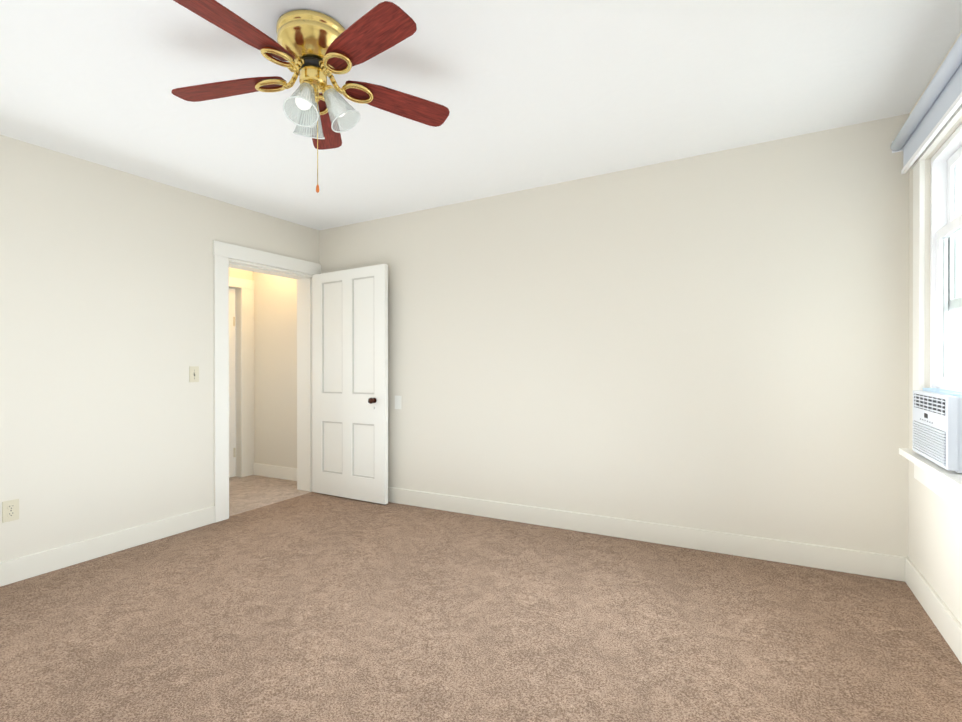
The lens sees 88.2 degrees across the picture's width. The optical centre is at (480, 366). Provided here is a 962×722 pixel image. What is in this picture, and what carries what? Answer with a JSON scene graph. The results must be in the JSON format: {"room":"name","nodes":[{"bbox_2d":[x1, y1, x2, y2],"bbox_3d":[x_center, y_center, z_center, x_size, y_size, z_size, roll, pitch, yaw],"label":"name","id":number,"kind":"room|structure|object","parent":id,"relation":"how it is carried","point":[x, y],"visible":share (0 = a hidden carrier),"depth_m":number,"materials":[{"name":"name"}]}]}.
{"room":"empty bedroom","nodes":[
{"label":"empty bedroom","id":0,"kind":"room"},
{"bbox_2d":[0,135,318,562],"bbox_3d":[-2.613,-0.036,2.963,0.240,2.493,4.470,0,0,29],"label":"wall","id":1,"kind":"structure","parent":0,"point":[106,342],"depth_m":3.13,"materials":[{"name":"beige paint"}]},
{"bbox_2d":[2,499,18,522],"bbox_3d":[-2.596,0.794,2.739,0.008,0.116,0.070,0,0,29],"label":"electrical outlet","id":2,"kind":"object","parent":1,"relation":"attached to","point":[10,510],"visible":1,"depth_m":2.74,"materials":[{"name":"beige plastic"}]},
{"bbox_2d":[0,506,214,586],"bbox_3d":[-2.766,1.134,2.423,0.016,0.149,3.070,0,0,29],"label":"baseboard","id":3,"kind":"structure","parent":1,"relation":"attached to","point":[29,566],"depth_m":3.10,"materials":[{"name":"white paint"}]},
{"bbox_2d":[189,366,198,381],"bbox_3d":[-2.098,0.055,3.633,0.016,0.116,0.070,0,0,29],"label":"switch plate","id":4,"kind":"object","parent":1,"relation":"attached to","point":[193,373],"visible":1,"depth_m":3.63,"materials":[{"name":"beige plastic"}]},
{"bbox_2d":[212,240,320,522],"bbox_3d":[-1.876,0.110,4.277,0.264,2.149,1.058,0,0,29],"label":"door frame","id":5,"kind":"structure","parent":1,"relation":"attached to","point":[302,272],"depth_m":4.06,"materials":[{"name":"white paint"}]},
{"bbox_2d":[313,264,387,503],"bbox_3d":[-1.182,0.151,4.386,0.889,2.025,0.160,0,0,29],"label":"door","id":6,"kind":"structure","parent":5,"relation":"attached to","point":[350,383],"depth_m":4.35,"materials":[{"name":"white paint"}]},
{"bbox_2d":[229,267,252,476],"bbox_3d":[-2.974,-0.037,4.732,0.120,2.473,1.720,0,0,29],"label":"wall","id":7,"kind":"structure","parent":0,"point":[240,273],"depth_m":5.35,"materials":[{"name":"beige paint"}]},
{"bbox_2d":[229,288,235,477],"bbox_3d":[-2.828,0.175,4.987,0.041,2.011,0.763,0,0,29],"label":"hall door","id":8,"kind":"structure","parent":7,"relation":"in","point":[232,325],"depth_m":5.28,"materials":[{"name":"white paint"}]},
{"bbox_2d":[229,277,252,476],"bbox_3d":[-2.754,0.124,4.982,0.024,2.137,1.070,0,0,29],"label":"trim","id":9,"kind":"structure","parent":7,"relation":"attached to","point":[249,466],"depth_m":5.36,"materials":[{"name":"white paint"}]},
{"bbox_2d":[229,475,310,515],"bbox_3d":[-3.103,1.224,4.864,2.870,0.106,1.820,0,0,29],"label":"floor","id":10,"kind":"structure","parent":0,"point":[249,493],"depth_m":4.67,"materials":[{"name":"carpet"}]},
{"bbox_2d":[253,272,296,467],"bbox_3d":[-2.780,-0.043,5.664,2.660,2.492,0.100,0,0,29],"label":"wall","id":11,"kind":"structure","parent":0,"point":[275,370],"depth_m":5.28,"materials":[{"name":"beige paint"}]},
{"bbox_2d":[253,280,296,480],"bbox_3d":[-2.064,0.120,5.204,0.960,2.130,0.016,0,0,29],"label":"trim","id":12,"kind":"structure","parent":11,"relation":"attached to","point":[280,472],"depth_m":5.32,"materials":[{"name":"white paint"}]},
{"bbox_2d":[0,492,961,721],"bbox_3d":[-0.580,1.200,1.818,4.490,0.142,4.420,0,0,29],"label":"floor","id":13,"kind":"structure","parent":0,"point":[314,607],"depth_m":2.17,"materials":[{"name":"beige carpet"}]},
{"bbox_2d":[0,0,961,230],"bbox_3d":[-0.632,-1.329,1.839,4.310,0.158,4.120,0,0,29],"label":"ceiling","id":14,"kind":"structure","parent":0,"point":[529,94],"depth_m":2.32,"materials":[{"name":"white paint"}]},
{"bbox_2d":[171,0,449,192],"bbox_3d":[-0.655,-0.974,1.882,1.090,0.633,1.064,0,0,29],"label":"ceiling fan","id":15,"kind":"object","parent":14,"relation":"hanging from","point":[315,49],"visible":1,"depth_m":1.84,"materials":[{"name":"brown wood"}]},
{"bbox_2d":[319,114,908,556],"bbox_3d":[0.464,-0.080,3.677,4.460,2.513,0.150,0,0,29],"label":"wall","id":16,"kind":"structure","parent":0,"point":[715,342],"depth_m":3.17,"materials":[{"name":"beige paint"}]},
{"bbox_2d":[395,396,400,408],"bbox_3d":[-0.710,0.304,4.232,0.070,0.116,0.012,0,0,29],"label":"switch plate","id":17,"kind":"object","parent":16,"relation":"attached to","point":[397,402],"visible":1,"depth_m":4.23,"materials":[{"name":"white plastic"}]},
{"bbox_2d":[388,487,907,581],"bbox_3d":[0.358,1.088,3.644,4.310,0.178,0.016,0,0,29],"label":"baseboard","id":18,"kind":"structure","parent":16,"relation":"attached to","point":[879,565],"depth_m":3.15,"materials":[{"name":"white paint"}]},
{"bbox_2d":[908,30,961,624],"bbox_3d":[1.285,-0.081,0.702,0.150,2.490,4.270,0,0,29],"label":"wall","id":19,"kind":"structure","parent":0,"point":[935,538],"depth_m":2.32,"materials":[{"name":"beige paint"}]},
{"bbox_2d":[899,104,961,511],"bbox_3d":[1.920,-0.268,1.961,0.183,1.658,1.170,0,0,29],"label":"window","id":20,"kind":"structure","parent":19,"relation":"in","point":[945,229],"depth_m":2.29,"materials":[{"name":"white plastic"}]},
{"bbox_2d":[890,33,961,173],"bbox_3d":[1.864,-1.072,2.005,0.094,0.191,1.296,0,0,29],"label":"window blind","id":21,"kind":"object","parent":20,"relation":"attached to","point":[939,103],"visible":1,"depth_m":2.06,"materials":[{"name":"white fabric"}]},
{"bbox_2d":[912,388,961,472],"bbox_3d":[2.045,0.257,1.893,0.446,0.313,0.835,0,0,29],"label":"air conditioner unit","id":22,"kind":"object","parent":20,"relation":"attached to","point":[937,425],"visible":1,"depth_m":2.02,"materials":[{"name":"white plastic"}]},
{"bbox_2d":[905,558,961,663],"bbox_3d":[1.244,1.085,0.804,0.016,0.156,4.104,0,0,29],"label":"baseboard","id":23,"kind":"structure","parent":19,"relation":"attached to","point":[945,621],"depth_m":2.17,"materials":[{"name":"white paint"}]}
]}

